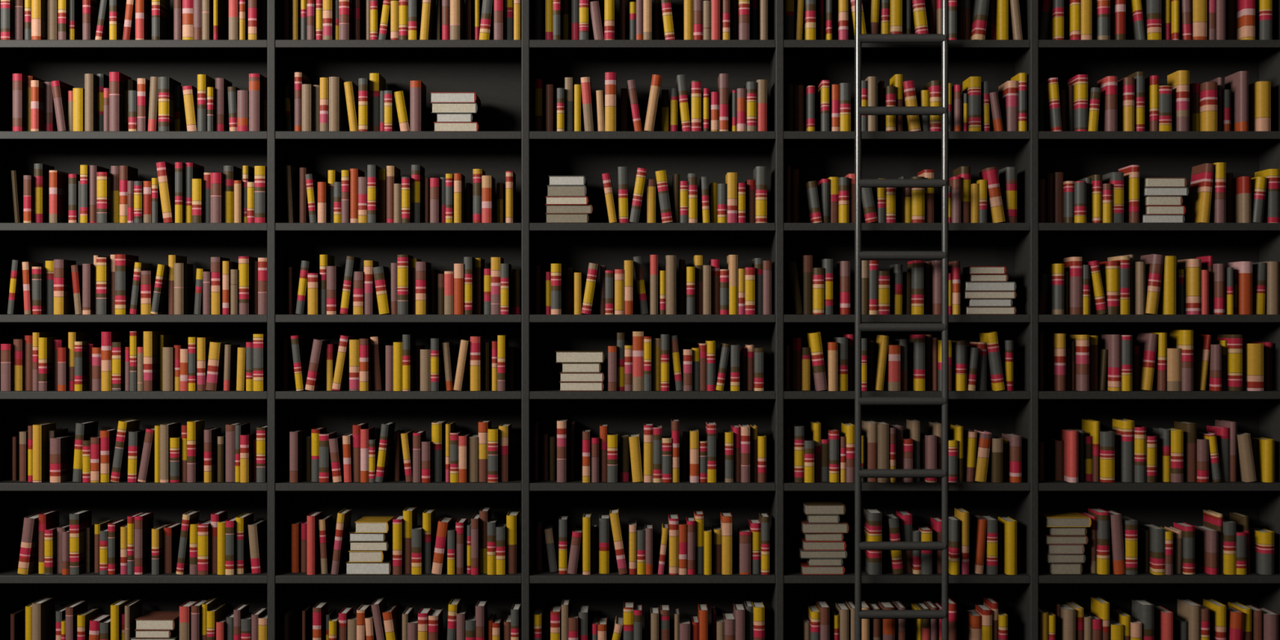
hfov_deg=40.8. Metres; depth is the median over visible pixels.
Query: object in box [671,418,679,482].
book
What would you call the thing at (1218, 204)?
book
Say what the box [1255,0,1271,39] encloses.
book
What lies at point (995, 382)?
book
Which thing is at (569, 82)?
book
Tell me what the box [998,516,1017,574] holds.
book
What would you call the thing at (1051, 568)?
book
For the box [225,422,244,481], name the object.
book
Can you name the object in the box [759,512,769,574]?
book
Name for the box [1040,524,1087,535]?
book
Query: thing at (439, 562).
book
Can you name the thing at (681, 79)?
book
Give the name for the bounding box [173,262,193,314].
book
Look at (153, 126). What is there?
book
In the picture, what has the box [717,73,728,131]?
book
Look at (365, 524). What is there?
book
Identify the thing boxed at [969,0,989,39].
book
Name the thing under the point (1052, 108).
book
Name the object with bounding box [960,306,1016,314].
book
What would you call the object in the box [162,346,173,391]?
book
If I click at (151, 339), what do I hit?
book
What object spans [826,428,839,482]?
book
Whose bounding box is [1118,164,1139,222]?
book
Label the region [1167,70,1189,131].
book
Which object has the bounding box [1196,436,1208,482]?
book
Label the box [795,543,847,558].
book
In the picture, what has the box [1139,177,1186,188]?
book
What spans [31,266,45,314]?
book
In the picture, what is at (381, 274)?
book
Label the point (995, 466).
book
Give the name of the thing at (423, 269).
book
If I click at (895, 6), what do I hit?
book
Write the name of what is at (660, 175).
book
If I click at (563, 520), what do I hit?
book
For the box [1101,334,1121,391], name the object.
book
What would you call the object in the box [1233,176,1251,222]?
book
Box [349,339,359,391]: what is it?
book
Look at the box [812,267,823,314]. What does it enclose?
book
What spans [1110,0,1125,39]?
book
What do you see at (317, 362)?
book
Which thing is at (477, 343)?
book
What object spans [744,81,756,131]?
book
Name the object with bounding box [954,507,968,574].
book
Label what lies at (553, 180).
book
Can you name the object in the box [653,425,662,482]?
book
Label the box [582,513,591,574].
book
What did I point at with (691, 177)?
book
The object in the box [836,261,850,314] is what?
book
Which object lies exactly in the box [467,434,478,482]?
book
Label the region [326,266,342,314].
book
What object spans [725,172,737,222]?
book
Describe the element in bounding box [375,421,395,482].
book
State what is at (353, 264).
book
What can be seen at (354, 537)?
book
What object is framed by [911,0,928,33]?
book
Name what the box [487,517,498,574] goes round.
book
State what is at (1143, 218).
book
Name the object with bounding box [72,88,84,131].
book
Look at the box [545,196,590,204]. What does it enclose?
book
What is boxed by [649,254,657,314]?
book
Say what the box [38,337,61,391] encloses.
book
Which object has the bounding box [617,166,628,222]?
book
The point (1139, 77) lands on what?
book
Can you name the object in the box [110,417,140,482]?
book
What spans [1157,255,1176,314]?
book
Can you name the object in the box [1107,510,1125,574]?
book
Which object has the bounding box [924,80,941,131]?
book
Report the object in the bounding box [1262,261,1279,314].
book
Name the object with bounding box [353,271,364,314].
book
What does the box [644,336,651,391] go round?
book
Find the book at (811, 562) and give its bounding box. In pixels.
[804,558,843,565]
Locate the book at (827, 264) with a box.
[819,258,832,314]
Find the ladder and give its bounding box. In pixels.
[854,0,948,639]
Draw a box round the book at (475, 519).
[471,513,479,574]
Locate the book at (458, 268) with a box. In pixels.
[453,263,463,314]
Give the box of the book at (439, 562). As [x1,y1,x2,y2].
[431,515,453,574]
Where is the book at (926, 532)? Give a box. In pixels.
[915,525,932,574]
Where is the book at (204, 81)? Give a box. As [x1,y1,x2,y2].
[197,74,215,131]
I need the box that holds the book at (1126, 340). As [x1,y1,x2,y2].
[1121,334,1132,391]
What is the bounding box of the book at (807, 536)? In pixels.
[801,533,843,541]
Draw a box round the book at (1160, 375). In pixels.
[1147,332,1167,391]
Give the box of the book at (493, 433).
[488,426,498,482]
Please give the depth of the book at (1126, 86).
7.04 m
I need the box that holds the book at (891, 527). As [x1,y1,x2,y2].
[883,513,902,573]
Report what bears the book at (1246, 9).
on the bookcase
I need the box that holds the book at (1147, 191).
[1139,186,1188,197]
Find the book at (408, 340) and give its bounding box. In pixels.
[402,333,415,391]
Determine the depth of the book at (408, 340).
7.03 m
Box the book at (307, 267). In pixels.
[295,260,317,314]
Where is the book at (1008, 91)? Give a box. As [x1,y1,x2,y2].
[998,80,1018,131]
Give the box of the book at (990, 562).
[979,515,997,574]
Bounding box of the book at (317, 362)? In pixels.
[305,338,329,391]
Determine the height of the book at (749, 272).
0.192 m
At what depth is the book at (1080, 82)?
7.04 m
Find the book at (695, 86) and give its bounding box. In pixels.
[690,80,701,131]
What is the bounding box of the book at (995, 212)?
[978,166,1005,222]
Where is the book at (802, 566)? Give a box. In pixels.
[796,559,844,574]
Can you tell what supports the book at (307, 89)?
on the bookcase
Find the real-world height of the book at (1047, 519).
0.039 m
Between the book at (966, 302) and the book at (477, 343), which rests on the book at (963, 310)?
the book at (966, 302)
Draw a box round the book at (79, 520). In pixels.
[69,509,91,574]
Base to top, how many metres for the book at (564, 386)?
0.037 m
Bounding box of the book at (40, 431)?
[32,422,56,482]
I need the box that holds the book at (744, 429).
[738,424,750,482]
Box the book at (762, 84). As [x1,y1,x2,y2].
[755,79,767,131]
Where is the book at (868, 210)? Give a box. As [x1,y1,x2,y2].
[862,187,877,222]
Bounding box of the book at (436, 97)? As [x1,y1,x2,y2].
[430,92,480,107]
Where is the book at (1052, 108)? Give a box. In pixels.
[1041,77,1062,131]
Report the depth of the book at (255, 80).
7.03 m
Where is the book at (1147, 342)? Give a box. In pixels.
[1136,333,1158,391]
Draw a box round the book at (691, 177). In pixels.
[687,173,697,222]
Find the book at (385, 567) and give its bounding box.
[345,555,392,574]
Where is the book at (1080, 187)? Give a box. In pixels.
[1074,181,1086,222]
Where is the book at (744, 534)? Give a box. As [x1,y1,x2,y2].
[737,527,751,574]
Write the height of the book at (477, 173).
0.222 m
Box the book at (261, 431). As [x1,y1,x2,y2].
[256,425,267,482]
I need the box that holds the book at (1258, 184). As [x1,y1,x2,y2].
[1251,177,1266,222]
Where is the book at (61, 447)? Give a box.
[49,435,74,482]
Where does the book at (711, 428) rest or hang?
on the bookcase
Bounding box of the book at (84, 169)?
[80,164,88,222]
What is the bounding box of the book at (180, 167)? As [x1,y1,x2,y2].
[174,162,186,222]
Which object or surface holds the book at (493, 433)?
on the bookcase
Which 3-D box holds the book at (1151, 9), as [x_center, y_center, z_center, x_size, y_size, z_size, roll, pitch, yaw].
[2.103,-1.249,7.100,0.052,0.219,0.154,0,0,0]
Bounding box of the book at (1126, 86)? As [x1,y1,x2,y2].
[1117,77,1134,131]
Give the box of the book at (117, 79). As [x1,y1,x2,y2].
[109,71,131,131]
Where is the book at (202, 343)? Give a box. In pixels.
[196,337,215,391]
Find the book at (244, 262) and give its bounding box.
[238,256,257,314]
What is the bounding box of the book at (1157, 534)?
[1141,523,1164,574]
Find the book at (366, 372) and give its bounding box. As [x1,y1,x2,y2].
[359,337,373,391]
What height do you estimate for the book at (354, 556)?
0.045 m
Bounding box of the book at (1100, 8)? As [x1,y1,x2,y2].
[1092,0,1110,39]
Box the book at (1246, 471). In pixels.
[1236,431,1256,482]
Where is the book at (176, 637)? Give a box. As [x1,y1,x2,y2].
[129,631,179,639]
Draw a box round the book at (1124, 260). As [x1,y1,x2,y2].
[1107,255,1129,314]
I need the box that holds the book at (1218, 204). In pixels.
[1208,162,1226,222]
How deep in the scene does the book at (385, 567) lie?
7.03 m
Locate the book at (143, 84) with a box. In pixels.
[137,78,150,131]
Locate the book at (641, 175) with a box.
[629,168,646,222]
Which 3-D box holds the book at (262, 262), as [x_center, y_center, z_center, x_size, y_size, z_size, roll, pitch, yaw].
[-1.540,-0.138,7.115,0.037,0.231,0.186,0,0,0]
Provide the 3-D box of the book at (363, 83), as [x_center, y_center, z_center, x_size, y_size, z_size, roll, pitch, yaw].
[-1.130,-0.877,7.116,0.038,0.218,0.185,0,0,0]
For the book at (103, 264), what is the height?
0.233 m
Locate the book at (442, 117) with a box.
[435,113,477,122]
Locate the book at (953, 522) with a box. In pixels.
[948,515,959,574]
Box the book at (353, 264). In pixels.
[339,256,360,314]
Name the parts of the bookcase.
shelf, shelf, shelf, shelf, shelf, shelf, shelf, panel, shelf, shelf, shelf, shelf, shelf, shelf, shelf, panel, panel, shelf, shelf, shelf, shelf, shelf, shelf, shelf, panel, shelf, shelf, shelf, shelf, shelf, shelf, shelf, panel, shelf, shelf, shelf, shelf, shelf, shelf, shelf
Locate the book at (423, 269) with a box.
[415,262,431,314]
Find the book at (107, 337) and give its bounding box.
[101,331,124,391]
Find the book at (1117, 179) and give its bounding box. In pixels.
[1102,172,1124,222]
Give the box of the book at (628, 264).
[624,260,633,314]
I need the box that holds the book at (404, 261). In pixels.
[397,254,413,314]
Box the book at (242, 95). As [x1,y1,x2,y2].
[237,89,248,131]
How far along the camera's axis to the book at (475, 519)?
7.02 m
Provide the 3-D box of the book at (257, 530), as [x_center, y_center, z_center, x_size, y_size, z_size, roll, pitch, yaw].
[-1.580,0.937,7.142,0.053,0.202,0.184,0,0,0]
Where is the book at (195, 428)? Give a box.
[186,419,204,482]
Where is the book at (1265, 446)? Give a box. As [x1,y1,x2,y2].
[1250,437,1274,482]
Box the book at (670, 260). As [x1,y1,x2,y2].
[665,255,675,314]
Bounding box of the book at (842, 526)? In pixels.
[798,517,848,533]
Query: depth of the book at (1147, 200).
7.03 m
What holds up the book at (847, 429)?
on the bookcase
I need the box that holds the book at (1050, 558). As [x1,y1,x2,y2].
[1038,547,1085,563]
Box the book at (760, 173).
[753,166,767,222]
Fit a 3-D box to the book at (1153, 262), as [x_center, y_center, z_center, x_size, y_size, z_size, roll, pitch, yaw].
[2.102,-0.146,7.110,0.075,0.246,0.183,0,0,0]
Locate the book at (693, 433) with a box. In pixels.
[688,428,698,482]
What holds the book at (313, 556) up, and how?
on the bookcase
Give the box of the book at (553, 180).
[548,175,587,188]
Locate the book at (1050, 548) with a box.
[1038,540,1084,554]
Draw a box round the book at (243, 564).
[235,512,253,573]
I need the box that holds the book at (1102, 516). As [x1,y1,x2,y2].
[1088,507,1109,574]
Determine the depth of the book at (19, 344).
7.05 m
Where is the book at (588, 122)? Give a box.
[580,76,594,131]
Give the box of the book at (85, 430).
[72,420,98,481]
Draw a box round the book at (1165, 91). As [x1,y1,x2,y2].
[1159,85,1171,131]
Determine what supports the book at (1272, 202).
on the bookcase
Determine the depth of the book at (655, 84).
7.02 m
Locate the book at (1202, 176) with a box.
[1186,163,1214,222]
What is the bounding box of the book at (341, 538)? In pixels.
[331,508,351,574]
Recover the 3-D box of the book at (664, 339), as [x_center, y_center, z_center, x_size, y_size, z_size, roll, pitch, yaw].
[0.103,0.174,7.120,0.034,0.231,0.189,0,0,0]
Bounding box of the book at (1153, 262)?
[1139,253,1164,314]
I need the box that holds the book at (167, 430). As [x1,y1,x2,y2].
[160,422,180,482]
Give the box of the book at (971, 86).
[962,76,981,131]
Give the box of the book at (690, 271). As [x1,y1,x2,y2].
[685,266,694,314]
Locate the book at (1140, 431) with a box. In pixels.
[1134,425,1146,482]
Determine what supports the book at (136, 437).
on the bookcase
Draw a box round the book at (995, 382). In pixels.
[979,331,1004,391]
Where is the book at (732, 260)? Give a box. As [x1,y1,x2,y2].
[727,254,737,314]
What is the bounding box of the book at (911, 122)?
[902,80,920,131]
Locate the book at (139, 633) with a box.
[134,626,179,638]
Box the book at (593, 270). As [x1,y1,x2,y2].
[581,262,599,314]
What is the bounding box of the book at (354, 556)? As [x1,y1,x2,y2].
[348,549,389,562]
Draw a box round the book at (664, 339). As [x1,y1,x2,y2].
[660,333,669,391]
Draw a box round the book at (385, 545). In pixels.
[349,535,392,551]
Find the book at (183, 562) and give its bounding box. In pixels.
[176,510,199,574]
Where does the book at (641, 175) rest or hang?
on the bookcase
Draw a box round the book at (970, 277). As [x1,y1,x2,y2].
[962,274,1008,281]
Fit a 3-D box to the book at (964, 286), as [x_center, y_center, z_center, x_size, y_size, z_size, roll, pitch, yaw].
[1.432,-0.137,7.125,0.204,0.038,0.205,0,0,0]
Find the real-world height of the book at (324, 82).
0.221 m
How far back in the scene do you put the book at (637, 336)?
7.03 m
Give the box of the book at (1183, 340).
[1168,329,1193,391]
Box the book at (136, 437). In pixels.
[127,429,146,482]
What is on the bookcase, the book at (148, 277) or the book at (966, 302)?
the book at (148, 277)
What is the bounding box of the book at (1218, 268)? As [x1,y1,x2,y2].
[1213,263,1224,314]
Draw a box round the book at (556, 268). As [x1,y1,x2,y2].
[551,263,562,314]
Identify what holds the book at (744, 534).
on the bookcase
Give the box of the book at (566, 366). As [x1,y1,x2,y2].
[561,362,601,372]
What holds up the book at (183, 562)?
on the bookcase
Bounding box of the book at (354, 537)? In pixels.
[349,528,391,542]
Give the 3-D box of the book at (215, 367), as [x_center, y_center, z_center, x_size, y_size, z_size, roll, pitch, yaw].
[-1.743,0.189,7.111,0.062,0.200,0.164,0,0,0]
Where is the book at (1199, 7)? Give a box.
[1191,0,1207,39]
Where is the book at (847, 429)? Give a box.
[841,422,854,482]
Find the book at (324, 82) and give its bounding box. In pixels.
[320,77,328,131]
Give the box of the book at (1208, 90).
[1200,81,1217,131]
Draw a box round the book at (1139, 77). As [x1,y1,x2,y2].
[1125,71,1144,131]
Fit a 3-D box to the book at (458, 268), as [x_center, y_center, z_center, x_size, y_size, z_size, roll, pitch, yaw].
[-0.739,-0.126,7.106,0.039,0.207,0.175,0,0,0]
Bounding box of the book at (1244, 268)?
[1228,261,1252,314]
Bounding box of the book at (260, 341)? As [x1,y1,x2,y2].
[253,333,267,391]
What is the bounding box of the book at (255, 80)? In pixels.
[248,73,265,131]
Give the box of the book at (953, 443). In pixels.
[948,437,957,482]
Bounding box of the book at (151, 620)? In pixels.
[135,611,179,630]
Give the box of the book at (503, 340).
[497,334,508,391]
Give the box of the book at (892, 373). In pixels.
[884,344,900,391]
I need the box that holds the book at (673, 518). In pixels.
[668,513,678,574]
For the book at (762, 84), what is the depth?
7.03 m
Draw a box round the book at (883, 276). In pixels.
[878,271,889,314]
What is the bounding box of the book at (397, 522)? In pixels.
[392,515,403,574]
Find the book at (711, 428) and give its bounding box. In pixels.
[706,422,716,482]
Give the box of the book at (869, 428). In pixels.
[862,420,877,481]
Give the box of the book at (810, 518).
[804,514,839,523]
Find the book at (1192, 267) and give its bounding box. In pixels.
[1177,258,1201,314]
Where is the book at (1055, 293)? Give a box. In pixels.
[1046,263,1064,314]
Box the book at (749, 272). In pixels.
[743,267,755,314]
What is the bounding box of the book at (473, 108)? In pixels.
[431,102,481,119]
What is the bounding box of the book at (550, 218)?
[545,213,590,222]
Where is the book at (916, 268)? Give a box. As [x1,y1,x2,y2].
[907,260,924,314]
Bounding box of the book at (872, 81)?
[864,76,877,131]
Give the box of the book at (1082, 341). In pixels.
[1069,334,1088,391]
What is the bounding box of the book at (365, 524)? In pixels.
[355,516,395,533]
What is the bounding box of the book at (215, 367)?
[205,341,229,391]
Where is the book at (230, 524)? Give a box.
[225,516,235,574]
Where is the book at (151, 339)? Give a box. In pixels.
[143,331,164,391]
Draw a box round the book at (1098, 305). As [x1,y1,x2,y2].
[1082,260,1107,314]
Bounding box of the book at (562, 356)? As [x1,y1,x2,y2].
[555,350,604,362]
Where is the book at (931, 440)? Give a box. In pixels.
[920,432,937,482]
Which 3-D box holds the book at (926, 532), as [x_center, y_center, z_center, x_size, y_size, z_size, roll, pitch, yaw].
[1.171,0.948,7.107,0.043,0.181,0.162,0,0,0]
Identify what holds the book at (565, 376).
on the book at (564, 386)
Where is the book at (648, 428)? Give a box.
[644,422,653,482]
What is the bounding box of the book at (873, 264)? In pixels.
[869,260,878,314]
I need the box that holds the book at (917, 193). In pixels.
[909,176,924,222]
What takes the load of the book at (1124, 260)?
on the bookcase
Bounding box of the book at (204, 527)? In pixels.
[197,519,210,574]
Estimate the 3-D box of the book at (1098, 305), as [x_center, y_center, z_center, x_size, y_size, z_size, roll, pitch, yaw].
[1.872,-0.133,7.111,0.069,0.221,0.184,0,0,0]
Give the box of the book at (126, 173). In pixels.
[119,165,137,222]
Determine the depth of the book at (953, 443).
7.03 m
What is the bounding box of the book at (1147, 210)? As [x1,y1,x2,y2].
[1139,205,1185,215]
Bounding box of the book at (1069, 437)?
[1058,428,1078,482]
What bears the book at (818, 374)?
on the bookcase
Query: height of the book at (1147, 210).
0.036 m
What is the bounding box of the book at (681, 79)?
[675,74,691,131]
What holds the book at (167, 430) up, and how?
on the bookcase
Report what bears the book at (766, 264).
on the bookcase
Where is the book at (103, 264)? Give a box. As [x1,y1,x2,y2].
[96,257,110,314]
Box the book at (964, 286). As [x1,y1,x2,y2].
[960,281,1016,291]
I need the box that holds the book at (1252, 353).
[1242,342,1263,391]
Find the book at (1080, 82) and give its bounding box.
[1066,74,1088,131]
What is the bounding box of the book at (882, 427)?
[876,421,888,482]
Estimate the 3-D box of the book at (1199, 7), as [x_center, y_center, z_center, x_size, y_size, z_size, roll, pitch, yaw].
[2.286,-1.246,7.114,0.054,0.213,0.192,0,0,0]
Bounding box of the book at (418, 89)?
[410,80,426,131]
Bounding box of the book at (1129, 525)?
[1121,515,1137,574]
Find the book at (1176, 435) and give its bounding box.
[1170,427,1183,482]
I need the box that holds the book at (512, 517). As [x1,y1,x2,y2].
[506,511,519,573]
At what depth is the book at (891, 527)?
7.04 m
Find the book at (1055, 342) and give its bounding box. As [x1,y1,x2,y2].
[1047,333,1065,391]
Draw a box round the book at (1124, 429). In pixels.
[1112,418,1134,482]
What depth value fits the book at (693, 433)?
7.02 m
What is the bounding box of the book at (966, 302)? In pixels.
[960,298,1013,306]
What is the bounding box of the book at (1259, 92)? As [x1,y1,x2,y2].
[1248,80,1271,131]
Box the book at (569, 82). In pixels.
[564,77,574,131]
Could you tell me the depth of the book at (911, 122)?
7.03 m
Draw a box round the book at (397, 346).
[393,342,402,391]
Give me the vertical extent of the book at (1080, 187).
0.171 m
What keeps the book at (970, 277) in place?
on the book at (964, 286)
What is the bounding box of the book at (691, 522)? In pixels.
[685,516,695,574]
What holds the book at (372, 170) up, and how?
on the bookcase
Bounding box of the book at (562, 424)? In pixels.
[556,418,568,482]
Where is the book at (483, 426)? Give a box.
[478,420,491,481]
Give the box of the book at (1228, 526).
[1222,518,1235,574]
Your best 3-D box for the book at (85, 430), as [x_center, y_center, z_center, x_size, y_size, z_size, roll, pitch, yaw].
[-2.296,0.542,7.134,0.049,0.241,0.188,0,0,0]
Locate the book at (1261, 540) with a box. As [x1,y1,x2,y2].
[1248,527,1274,574]
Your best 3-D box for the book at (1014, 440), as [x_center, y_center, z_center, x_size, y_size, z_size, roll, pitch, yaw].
[1.536,0.568,7.116,0.042,0.188,0.194,0,0,0]
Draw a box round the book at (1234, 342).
[1217,333,1242,391]
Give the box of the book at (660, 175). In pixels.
[655,169,672,222]
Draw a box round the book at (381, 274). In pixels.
[373,266,391,314]
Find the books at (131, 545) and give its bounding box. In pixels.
[0,0,1278,639]
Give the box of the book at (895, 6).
[889,0,902,33]
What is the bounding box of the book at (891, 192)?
[886,187,895,222]
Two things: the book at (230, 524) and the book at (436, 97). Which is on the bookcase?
the book at (230, 524)
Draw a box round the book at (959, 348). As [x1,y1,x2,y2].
[951,340,967,391]
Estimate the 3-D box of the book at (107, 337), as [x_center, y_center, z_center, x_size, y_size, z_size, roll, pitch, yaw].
[-2.178,0.169,7.116,0.041,0.241,0.186,0,0,0]
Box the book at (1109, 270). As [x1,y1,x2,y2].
[1098,261,1119,314]
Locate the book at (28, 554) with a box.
[17,513,38,574]
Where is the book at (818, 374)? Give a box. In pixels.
[805,331,827,391]
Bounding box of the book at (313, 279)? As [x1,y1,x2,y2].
[307,273,319,314]
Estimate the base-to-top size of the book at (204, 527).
0.205 m
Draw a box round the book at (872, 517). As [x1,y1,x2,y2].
[863,508,881,574]
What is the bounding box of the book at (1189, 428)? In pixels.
[1173,421,1196,481]
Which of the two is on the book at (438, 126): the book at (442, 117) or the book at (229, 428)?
the book at (442, 117)
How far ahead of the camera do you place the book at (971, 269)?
7.03 m
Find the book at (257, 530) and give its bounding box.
[248,519,267,573]
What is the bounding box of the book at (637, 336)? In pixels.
[632,331,644,391]
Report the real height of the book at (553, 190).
0.045 m
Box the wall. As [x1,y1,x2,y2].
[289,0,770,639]
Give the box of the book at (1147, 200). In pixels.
[1139,195,1182,207]
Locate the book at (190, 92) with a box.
[182,85,197,131]
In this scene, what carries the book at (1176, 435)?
on the bookcase
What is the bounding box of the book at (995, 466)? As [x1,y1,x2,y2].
[986,435,1003,482]
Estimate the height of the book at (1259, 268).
0.213 m
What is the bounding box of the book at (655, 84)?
[644,74,662,131]
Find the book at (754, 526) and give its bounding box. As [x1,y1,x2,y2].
[748,519,760,573]
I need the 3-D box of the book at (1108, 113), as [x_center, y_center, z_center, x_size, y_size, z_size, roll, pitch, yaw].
[1.926,-0.881,7.097,0.043,0.226,0.157,0,0,0]
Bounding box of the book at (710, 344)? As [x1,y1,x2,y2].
[705,340,715,391]
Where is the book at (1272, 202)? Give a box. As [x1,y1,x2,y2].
[1254,168,1279,222]
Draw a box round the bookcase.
[0,0,1279,639]
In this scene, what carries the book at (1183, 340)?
on the bookcase
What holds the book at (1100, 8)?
on the bookcase
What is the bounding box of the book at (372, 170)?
[367,164,381,222]
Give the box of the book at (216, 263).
[210,257,230,314]
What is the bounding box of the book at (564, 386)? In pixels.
[559,380,605,391]
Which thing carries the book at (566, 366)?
on the book at (565, 376)
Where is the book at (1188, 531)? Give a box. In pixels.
[1173,522,1195,574]
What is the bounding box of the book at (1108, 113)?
[1097,75,1117,131]
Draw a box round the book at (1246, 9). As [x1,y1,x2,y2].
[1236,0,1255,39]
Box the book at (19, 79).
[13,73,26,131]
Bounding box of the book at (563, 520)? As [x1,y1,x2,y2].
[559,515,568,573]
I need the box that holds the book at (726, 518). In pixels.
[720,511,732,574]
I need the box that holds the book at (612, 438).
[607,432,617,482]
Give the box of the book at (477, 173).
[472,168,485,222]
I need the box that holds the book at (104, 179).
[97,172,111,222]
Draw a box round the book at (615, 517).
[609,508,627,574]
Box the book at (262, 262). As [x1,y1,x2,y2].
[257,257,267,314]
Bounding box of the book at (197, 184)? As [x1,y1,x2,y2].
[191,178,204,222]
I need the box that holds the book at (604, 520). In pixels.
[599,514,609,573]
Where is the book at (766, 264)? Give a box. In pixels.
[762,260,771,314]
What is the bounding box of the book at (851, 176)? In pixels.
[844,173,854,222]
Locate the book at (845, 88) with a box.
[839,82,850,131]
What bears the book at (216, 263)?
on the bookcase
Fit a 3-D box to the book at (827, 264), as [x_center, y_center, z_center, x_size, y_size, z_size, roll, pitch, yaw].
[0.772,-0.136,7.135,0.037,0.227,0.186,0,0,0]
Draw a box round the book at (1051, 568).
[1040,559,1082,574]
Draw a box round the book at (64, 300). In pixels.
[53,259,75,314]
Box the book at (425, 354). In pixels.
[420,348,431,391]
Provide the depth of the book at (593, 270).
7.03 m
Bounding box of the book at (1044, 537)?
[1038,530,1088,544]
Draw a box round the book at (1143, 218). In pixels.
[1139,214,1184,222]
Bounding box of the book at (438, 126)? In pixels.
[433,122,482,131]
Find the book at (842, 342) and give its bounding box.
[832,337,848,391]
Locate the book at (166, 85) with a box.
[158,76,181,131]
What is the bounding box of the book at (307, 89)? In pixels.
[302,84,313,131]
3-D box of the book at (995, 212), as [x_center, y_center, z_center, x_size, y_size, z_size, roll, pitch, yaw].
[1.451,-0.511,7.096,0.081,0.231,0.151,0,0,0]
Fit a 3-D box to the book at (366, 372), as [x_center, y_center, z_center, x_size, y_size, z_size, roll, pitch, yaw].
[-1.128,0.183,7.124,0.036,0.213,0.190,0,0,0]
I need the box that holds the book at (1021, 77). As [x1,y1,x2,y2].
[1010,72,1026,131]
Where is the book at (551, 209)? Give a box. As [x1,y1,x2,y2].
[545,204,594,216]
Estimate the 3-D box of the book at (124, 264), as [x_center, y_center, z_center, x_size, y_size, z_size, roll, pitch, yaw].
[-2.123,-0.145,7.124,0.044,0.245,0.191,0,0,0]
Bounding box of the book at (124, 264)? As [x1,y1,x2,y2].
[115,254,138,314]
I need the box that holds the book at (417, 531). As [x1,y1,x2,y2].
[411,524,422,574]
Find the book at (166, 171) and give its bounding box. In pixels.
[155,161,174,222]
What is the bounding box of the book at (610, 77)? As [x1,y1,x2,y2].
[604,71,616,131]
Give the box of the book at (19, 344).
[13,338,24,391]
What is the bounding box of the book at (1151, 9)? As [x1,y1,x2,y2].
[1141,0,1161,39]
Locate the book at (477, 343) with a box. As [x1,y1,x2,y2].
[470,336,484,391]
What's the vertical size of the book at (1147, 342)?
0.235 m
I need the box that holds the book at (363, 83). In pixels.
[358,78,369,131]
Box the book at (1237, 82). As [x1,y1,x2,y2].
[1224,71,1248,131]
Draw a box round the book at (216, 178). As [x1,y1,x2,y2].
[210,172,223,222]
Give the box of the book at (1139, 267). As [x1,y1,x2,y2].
[1133,262,1145,314]
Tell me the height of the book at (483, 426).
0.244 m
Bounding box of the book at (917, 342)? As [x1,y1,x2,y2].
[909,333,924,391]
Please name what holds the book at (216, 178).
on the bookcase
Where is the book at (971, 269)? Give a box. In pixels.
[961,266,1006,275]
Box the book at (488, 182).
[481,175,495,222]
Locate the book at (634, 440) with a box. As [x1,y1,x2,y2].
[628,433,643,482]
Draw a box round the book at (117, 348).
[111,342,129,391]
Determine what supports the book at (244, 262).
on the bookcase
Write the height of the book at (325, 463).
0.196 m
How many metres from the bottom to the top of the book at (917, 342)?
0.230 m
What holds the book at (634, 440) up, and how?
on the bookcase
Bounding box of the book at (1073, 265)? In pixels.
[1061,257,1082,314]
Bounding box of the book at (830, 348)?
[824,342,837,391]
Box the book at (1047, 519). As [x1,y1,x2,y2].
[1038,512,1091,527]
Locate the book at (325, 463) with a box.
[319,431,337,482]
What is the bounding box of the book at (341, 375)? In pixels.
[332,334,355,391]
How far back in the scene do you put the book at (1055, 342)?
7.06 m
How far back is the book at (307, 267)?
7.04 m
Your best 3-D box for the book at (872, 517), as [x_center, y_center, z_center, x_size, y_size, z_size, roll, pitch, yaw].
[0.961,0.913,7.110,0.053,0.251,0.178,0,0,0]
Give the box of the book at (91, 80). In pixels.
[84,73,97,131]
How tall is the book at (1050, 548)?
0.040 m
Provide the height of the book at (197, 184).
0.181 m
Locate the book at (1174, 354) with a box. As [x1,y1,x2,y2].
[1167,347,1181,391]
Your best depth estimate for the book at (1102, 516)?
7.03 m
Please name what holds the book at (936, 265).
on the bookcase
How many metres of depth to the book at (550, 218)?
7.03 m
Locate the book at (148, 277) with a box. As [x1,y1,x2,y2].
[141,271,156,314]
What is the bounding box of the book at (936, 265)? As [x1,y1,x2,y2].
[928,260,942,314]
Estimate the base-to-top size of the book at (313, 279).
0.168 m
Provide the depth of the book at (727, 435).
7.03 m
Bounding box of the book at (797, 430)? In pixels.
[791,423,804,482]
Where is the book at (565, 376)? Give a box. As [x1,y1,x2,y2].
[560,371,604,382]
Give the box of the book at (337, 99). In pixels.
[328,76,346,131]
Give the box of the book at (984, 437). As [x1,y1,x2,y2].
[973,429,991,482]
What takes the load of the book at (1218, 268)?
on the bookcase
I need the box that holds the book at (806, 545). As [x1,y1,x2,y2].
[799,535,846,550]
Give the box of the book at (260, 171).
[254,165,267,222]
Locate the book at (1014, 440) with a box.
[1001,433,1021,482]
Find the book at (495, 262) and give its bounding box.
[490,257,503,314]
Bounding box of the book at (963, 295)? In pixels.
[960,291,1016,299]
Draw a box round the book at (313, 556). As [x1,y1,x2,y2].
[306,511,323,574]
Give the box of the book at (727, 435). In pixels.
[723,430,733,482]
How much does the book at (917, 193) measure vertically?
0.190 m
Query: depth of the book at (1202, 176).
7.05 m
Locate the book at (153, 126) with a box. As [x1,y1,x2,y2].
[147,76,158,131]
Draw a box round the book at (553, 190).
[546,185,587,196]
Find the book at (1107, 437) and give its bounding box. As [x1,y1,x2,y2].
[1099,429,1115,482]
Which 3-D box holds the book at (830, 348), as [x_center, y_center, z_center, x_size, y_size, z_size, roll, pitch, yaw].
[0.788,0.190,7.104,0.038,0.199,0.173,0,0,0]
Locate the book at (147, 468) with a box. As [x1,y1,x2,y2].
[137,426,155,482]
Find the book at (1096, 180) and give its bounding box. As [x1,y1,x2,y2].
[1083,174,1102,222]
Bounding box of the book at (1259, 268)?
[1252,262,1266,314]
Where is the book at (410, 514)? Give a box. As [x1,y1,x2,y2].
[403,506,417,573]
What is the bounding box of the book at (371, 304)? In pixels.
[364,260,378,314]
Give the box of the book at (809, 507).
[800,499,845,515]

